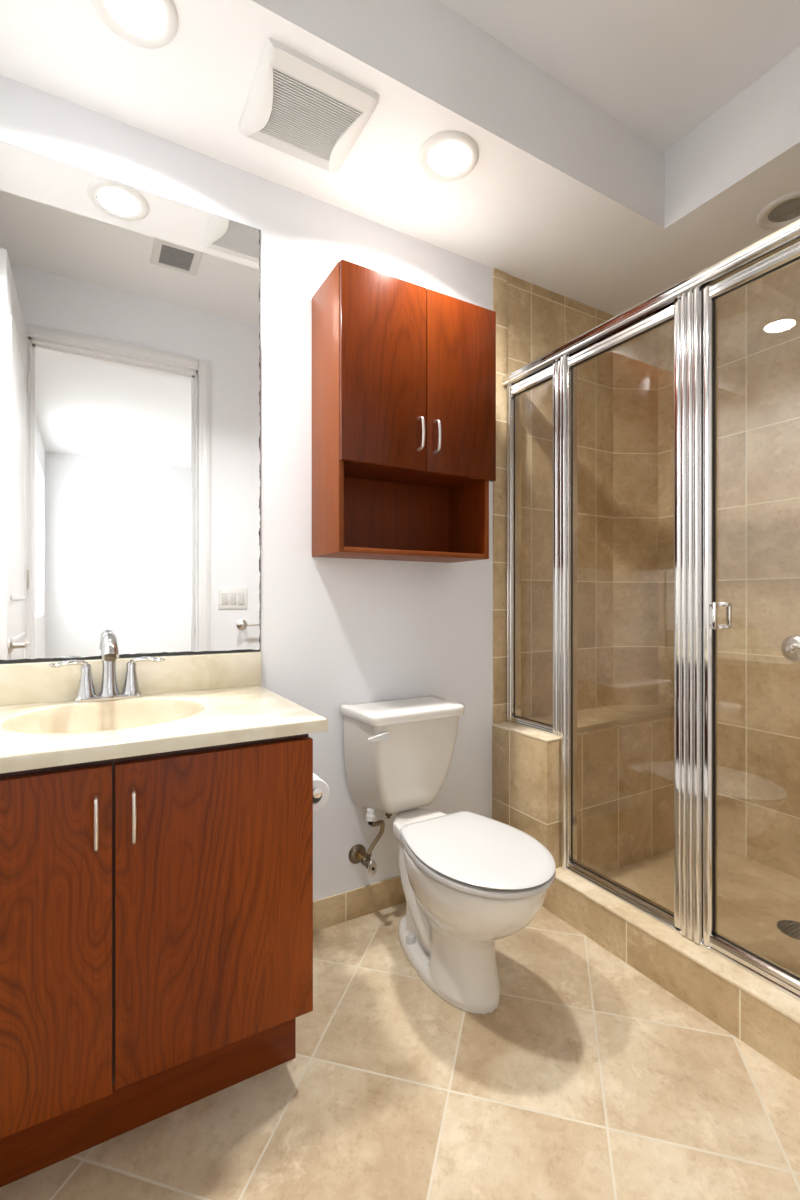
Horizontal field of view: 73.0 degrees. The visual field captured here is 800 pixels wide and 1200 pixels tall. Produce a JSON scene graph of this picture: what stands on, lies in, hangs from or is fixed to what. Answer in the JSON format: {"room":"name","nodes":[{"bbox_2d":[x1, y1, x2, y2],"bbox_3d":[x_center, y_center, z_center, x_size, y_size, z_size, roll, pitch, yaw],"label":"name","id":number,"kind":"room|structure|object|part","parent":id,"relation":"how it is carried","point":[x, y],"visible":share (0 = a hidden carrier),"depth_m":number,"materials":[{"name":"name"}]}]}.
{"room":"bathroom","nodes":[
{"label":"bathroom","id":0,"kind":"room"},
{"bbox_2d":[0,75,612,900],"bbox_3d":[0.018,-0.259,2.037,2.818,2.718,0.100,0,0,-30],"label":"wall","id":1,"kind":"structure","parent":0,"point":[335,632],"depth_m":1.89,"materials":[{"name":"white paint"}]},
{"bbox_2d":[0,141,259,663],"bbox_3d":[-0.807,-0.503,1.499,0.844,1.330,0.005,0,0,-30],"label":"wall mirror","id":2,"kind":"object","parent":1,"relation":"attached to","point":[130,315],"visible":0.89,"depth_m":1.51,"materials":[{"name":"grey mirror"}]},
{"bbox_2d":[0,652,260,705],"bbox_3d":[-0.804,0.215,1.491,0.846,0.105,0.021,0,0,-30],"label":"backsplash","id":3,"kind":"structure","parent":1,"relation":"attached to","point":[35,682],"depth_m":1.53,"materials":[{"name":"stone"}]},
{"bbox_2d":[313,876,405,931],"bbox_3d":[-0.045,1.051,1.937,0.968,0.098,0.010,0,0,-30],"label":"baseboard","id":4,"kind":"structure","parent":1,"relation":"attached to","point":[332,910],"depth_m":1.87,"materials":[{"name":"tile"}]},
{"bbox_2d":[348,808,384,875],"bbox_3d":[-0.107,0.804,1.840,0.080,0.224,0.128,0,0,-38],"label":"supply valve","id":5,"kind":"object","parent":1,"relation":"attached to","point":[357,853],"visible":1,"depth_m":1.82,"materials":[{"name":"silver metal"}]},
{"bbox_3d":[-0.091,0.883,1.782,0.030,0.052,0.009,0,0,-30],"label":"valve knob","id":6,"kind":"part","parent":5,"relation":"part of","materials":[{"name":"silver metal"}]},
{"bbox_2d":[312,259,495,562],"bbox_3d":[0.029,-0.574,1.821,0.583,0.861,0.280,0,0,-30],"label":"upper cabinet","id":7,"kind":"object","parent":1,"relation":"attached to","point":[404,372],"visible":1,"depth_m":1.75,"materials":[{"name":"brown wood"}]},
{"bbox_3d":[-0.048,-0.707,1.668,0.296,0.587,0.018,0,0,-30],"label":"door","id":8,"kind":"part","parent":7,"relation":"part of","materials":[{"name":"brown wood"}]},
{"bbox_3d":[0.067,-0.526,1.704,0.010,0.109,0.038,0,0,-30],"label":"handle","id":9,"kind":"part","parent":7,"relation":"part of","materials":[{"name":"silver metal"}]},
{"bbox_3d":[0.120,-0.526,1.735,0.010,0.109,0.038,0,0,-30],"label":"handle","id":10,"kind":"part","parent":7,"relation":"part of","materials":[{"name":"silver metal"}]},
{"bbox_3d":[0.206,-0.707,1.814,0.284,0.587,0.018,0,0,-30],"label":"door","id":11,"kind":"part","parent":7,"relation":"part of","materials":[{"name":"brown wood"}]},
{"bbox_2d":[493,268,506,722],"bbox_3d":[0.395,-0.120,2.222,0.073,2.440,0.056,0,0,-30],"label":"trim","id":12,"kind":"structure","parent":1,"relation":"attached to","point":[499,277],"depth_m":2.19,"materials":[{"name":"tile"}]},
{"bbox_2d":[0,902,799,1199],"bbox_3d":[1.450,1.140,-0.286,3.175,0.080,5.555,0,0,-30],"label":"floor","id":13,"kind":"structure","parent":0,"point":[588,1078],"depth_m":1.18,"materials":[{"name":"tile"}]},
{"bbox_2d":[0,734,312,1186],"bbox_3d":[-0.677,0.699,1.244,0.816,0.803,0.554,0,0,-30],"label":"vanity cabinet","id":14,"kind":"object","parent":13,"relation":"on","point":[156,910],"visible":0.99,"depth_m":1.07,"materials":[{"name":"brown wood"}]},
{"bbox_3d":[-0.729,0.628,0.937,0.406,0.625,0.020,0,0,-30],"label":"door","id":15,"kind":"part","parent":14,"relation":"part of","materials":[{"name":"brown wood"}]},
{"bbox_3d":[-0.565,0.417,1.006,0.008,0.110,0.029,0,0,-30],"label":"handle","id":16,"kind":"part","parent":14,"relation":"part of","materials":[{"name":"silver metal"}]},
{"bbox_3d":[-0.511,0.417,1.038,0.008,0.110,0.029,0,0,-30],"label":"handle","id":17,"kind":"part","parent":14,"relation":"part of","materials":[{"name":"silver metal"}]},
{"bbox_2d":[0,652,327,773],"bbox_3d":[-0.669,0.286,1.256,0.846,0.246,0.564,0,0,-30],"label":"countertop","id":18,"kind":"structure","parent":14,"relation":"on","point":[202,700],"depth_m":1.37,"materials":[{"name":"stone"}]},
{"bbox_2d":[1,699,203,732],"bbox_3d":[-0.682,0.339,1.275,0.416,0.141,0.364,0,0,-30],"label":"sink","id":19,"kind":"object","parent":18,"relation":"in","point":[98,716],"depth_m":1.40,"materials":[{"name":"beige ceramic"}]},
{"bbox_2d":[49,632,164,702],"bbox_3d":[-0.769,0.175,1.432,0.162,0.182,0.228,0,0,26],"label":"faucet","id":20,"kind":"object","parent":18,"relation":"on","point":[110,652],"visible":1,"depth_m":1.43,"materials":[{"name":"silver metal"}]},
{"bbox_3d":[-0.853,0.166,1.396,0.026,0.020,0.091,0,0,40],"label":"lever","id":21,"kind":"part","parent":20,"relation":"part of","materials":[{"name":"silver metal"}]},
{"bbox_3d":[-0.829,0.213,1.429,0.053,0.089,0.053,0,0,-30],"label":"handle","id":22,"kind":"part","parent":20,"relation":"part of","materials":[{"name":"silver metal"}]},
{"bbox_3d":[-0.782,0.260,1.454,0.164,0.012,0.048,0,0,-30],"label":"plate","id":23,"kind":"part","parent":20,"relation":"part of","materials":[{"name":"silver metal"}]},
{"bbox_3d":[-0.759,0.170,1.415,0.054,0.172,0.148,0,0,-30],"label":"spout","id":24,"kind":"part","parent":20,"relation":"part of","materials":[{"name":"silver metal"}]},
{"bbox_3d":[-0.736,0.213,1.482,0.053,0.089,0.053,0,0,-30],"label":"handle","id":25,"kind":"part","parent":20,"relation":"part of","materials":[{"name":"silver metal"}]},
{"bbox_3d":[-0.696,0.166,1.486,0.091,0.020,0.026,0,0,-10],"label":"lever","id":26,"kind":"part","parent":20,"relation":"part of","materials":[{"name":"silver metal"}]},
{"bbox_3d":[-0.376,0.626,1.141,0.399,0.620,0.020,0,0,-30],"label":"door","id":27,"kind":"part","parent":14,"relation":"part of","materials":[{"name":"brown wood"}]},
{"bbox_2d":[313,788,321,797],"bbox_3d":[-0.272,0.490,1.429,0.075,0.044,0.167,0,0,-30],"label":"toilet paper holder","id":28,"kind":"object","parent":14,"relation":"attached to","point":[317,792],"visible":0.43,"depth_m":1.37,"materials":[{"name":"silver metal"}]},
{"bbox_2d":[313,773,329,811],"bbox_3d":[-0.244,0.503,1.433,0.084,0.084,0.105,0,0,-30],"label":"toilet paper roll","id":29,"kind":"object","parent":28,"relation":"on","point":[319,803],"visible":0.27,"depth_m":1.40,"materials":[{"name":"white paper"}]},
{"bbox_2d":[340,695,555,1014],"bbox_3d":[0.134,0.727,1.612,0.406,0.746,0.757,0,0,-30],"label":"toilet","id":30,"kind":"object","parent":13,"relation":"on","point":[470,881],"visible":1,"depth_m":1.53,"materials":[{"name":"white ceramic"}]},
{"bbox_3d":[-0.070,0.423,1.663,0.081,0.026,0.028,0,0,-42],"label":"flush lever","id":31,"kind":"part","parent":30,"relation":"part of","materials":[{"name":"white"}]},
{"bbox_3d":[0.014,0.547,1.842,0.366,0.318,0.207,0,0,-30],"label":"tank","id":32,"kind":"part","parent":30,"relation":"part of","materials":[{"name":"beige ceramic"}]},
{"bbox_3d":[0.016,0.372,1.838,0.382,0.036,0.226,0,0,-30],"label":"tank lid","id":33,"kind":"part","parent":30,"relation":"part of","materials":[{"name":"white ceramic"}]},
{"bbox_3d":[0.218,0.701,1.489,0.354,0.018,0.449,0,0,-30],"label":"seat","id":34,"kind":"part","parent":30,"relation":"part of","materials":[{"name":"white plastic"}]},
{"bbox_3d":[0.218,0.680,1.488,0.351,0.014,0.450,0,0,-30],"label":"seat lid","id":35,"kind":"part","parent":30,"relation":"part of","materials":[{"name":"white plastic"}]},
{"bbox_2d":[492,722,560,908],"bbox_3d":[0.512,0.798,2.089,0.151,0.603,0.304,0,0,-30],"label":"wall","id":36,"kind":"structure","parent":13,"relation":"on","point":[526,762],"depth_m":2.00,"materials":[{"name":"tile"}]},
{"bbox_2d":[547,867,799,1079],"bbox_3d":[0.882,1.031,1.440,0.148,0.138,1.193,0,0,-30],"label":"shower curb","id":37,"kind":"object","parent":13,"relation":"on","point":[762,1016],"visible":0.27,"depth_m":1.48,"materials":[{"name":"tile"}]},
{"bbox_2d":[502,217,799,1000],"bbox_3d":[0.823,0.027,1.579,0.086,1.870,1.491,0,0,-30],"label":"shower enclosure","id":38,"kind":"object","parent":37,"relation":"on","point":[691,303],"visible":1,"depth_m":1.54,"materials":[{"name":"silver metal"}]},
{"bbox_3d":[0.525,-0.191,2.084,0.032,1.358,0.284,0,0,-30],"label":"narrow panel","id":39,"kind":"part","parent":38,"relation":"part of","materials":[{"name":"clear glass"}]},
{"bbox_3d":[0.608,0.045,1.953,0.064,1.834,0.025,0,0,-30],"label":"corner post","id":40,"kind":"part","parent":38,"relation":"part of","materials":[{"name":"silver metal"}]},
{"bbox_3d":[0.717,0.040,1.753,0.032,1.820,0.431,0,0,-30],"label":"fixed panel","id":41,"kind":"part","parent":38,"relation":"part of","materials":[{"name":"clear glass"}]},
{"bbox_3d":[0.844,0.043,1.544,0.064,1.830,0.058,0,0,-30],"label":"post","id":42,"kind":"part","parent":38,"relation":"part of","materials":[{"name":"silver metal"}]},
{"bbox_3d":[0.881,0.043,1.481,0.081,0.074,0.012,0,0,-30],"label":"handle","id":43,"kind":"part","parent":38,"relation":"part of","materials":[{"name":"silver metal"}]},
{"bbox_3d":[1.016,0.044,1.234,0.032,1.820,0.651,0,0,-30],"label":"door panel","id":44,"kind":"part","parent":38,"relation":"part of","materials":[{"name":"clear glass"}]},
{"bbox_2d":[0,0,799,315],"bbox_3d":[0.375,-1.519,1.311,2.911,0.358,1.715,0,0,-30],"label":"ceiling","id":45,"kind":"structure","parent":0,"point":[561,196],"depth_m":1.64,"materials":[{"name":"white paint"}]},
{"bbox_2d":[90,0,177,48],"bbox_3d":[-0.600,-1.335,1.219,0.186,0.008,0.186,0,0,-30],"label":"recessed light","id":46,"kind":"object","parent":45,"relation":"in","point":[149,24],"visible":1,"depth_m":1.25,"materials":[{"name":"white glass"}]},
{"bbox_2d":[239,38,378,172],"bbox_3d":[-0.256,-1.323,1.488,0.308,0.034,0.294,0,0,-30],"label":"exhaust fan","id":47,"kind":"object","parent":45,"relation":"attached to","point":[297,106],"visible":1,"depth_m":1.45,"materials":[{"name":"white plastic"}]},
{"bbox_2d":[247,67,363,171],"bbox_3d":[-0.268,-1.325,1.508,0.252,0.020,0.248,0,0,-30],"label":"grille","id":48,"kind":"object","parent":47,"relation":"attached to","point":[291,113],"depth_m":1.48,"materials":[{"name":"white plastic"}]},
{"bbox_2d":[417,131,478,181],"bbox_3d":[0.145,-1.335,1.637,0.186,0.008,0.186,0,0,-30],"label":"recessed light","id":49,"kind":"object","parent":45,"relation":"in","point":[445,156],"visible":1,"depth_m":1.63,"materials":[{"name":"white plastic"}]},
{"bbox_2d":[757,190,799,228],"bbox_3d":[1.336,-1.335,1.857,0.186,0.008,0.186,0,0,-30],"label":"recessed light","id":50,"kind":"object","parent":45,"relation":"in","point":[785,209],"visible":0.99,"depth_m":1.86,"materials":[{"name":"white plastic"}]},
{"bbox_2d":[438,0,799,150],"bbox_3d":[0.258,-1.658,0.930,2.328,0.080,1.173,0,0,-30],"label":"ceiling","id":51,"kind":"structure","parent":0,"point":[660,68],"depth_m":1.58,"materials":[{"name":"white paint"}]},
{"bbox_2d":[613,316,657,704],"bbox_3d":[1.116,-0.120,2.567,0.213,2.440,0.120,0,0,-30],"label":"wall","id":52,"kind":"structure","parent":0,"point":[635,362],"depth_m":2.55,"materials":[{"name":"tile"}]},
{"bbox_2d":[603,846,799,975],"bbox_3d":[1.180,1.117,1.845,0.983,0.125,1.595,0,0,-30],"label":"floor","id":53,"kind":"structure","parent":0,"point":[753,896],"depth_m":1.93,"materials":[{"name":"tile"}]},
{"bbox_2d":[528,705,673,873],"bbox_3d":[0.910,0.775,2.323,0.773,0.560,0.297,0,0,-30],"label":"shower bench","id":54,"kind":"object","parent":53,"relation":"on","point":[625,753],"visible":0.47,"depth_m":2.16,"materials":[{"name":"tile"}]},
{"bbox_3d":[0.910,0.499,2.323,0.773,0.008,0.297,0,0,-30],"label":"bench seat","id":55,"kind":"part","parent":54,"relation":"part of","materials":[{"name":"tile"}]},
{"bbox_2d":[777,920,799,939],"bbox_3d":[1.267,1.053,1.725,0.110,0.004,0.110,0,0,-30],"label":"shower drain","id":56,"kind":"object","parent":53,"relation":"on","point":[790,928],"visible":1,"depth_m":1.73,"materials":[{"name":"silver metal"}]},
{"bbox_2d":[658,261,799,877],"bbox_3d":[1.593,-0.259,2.014,0.100,2.718,1.715,0,0,-30],"label":"wall","id":57,"kind":"structure","parent":0,"point":[758,323],"depth_m":2.19,"materials":[{"name":"tile"}]},
{"bbox_2d":[781,635,799,661],"bbox_3d":[1.490,0.185,2.040,0.052,0.100,0.116,0,0,-30],"label":"shower valve","id":58,"kind":"object","parent":57,"relation":"attached to","point":[790,646],"visible":1,"depth_m":2.05,"materials":[{"name":"silver metal"}]},
{"bbox_3d":[1.492,0.185,2.023,0.040,0.036,0.084,0,0,-30],"label":"lever","id":59,"kind":"part","parent":58,"relation":"part of","materials":[{"name":"silver metal"}]}
]}

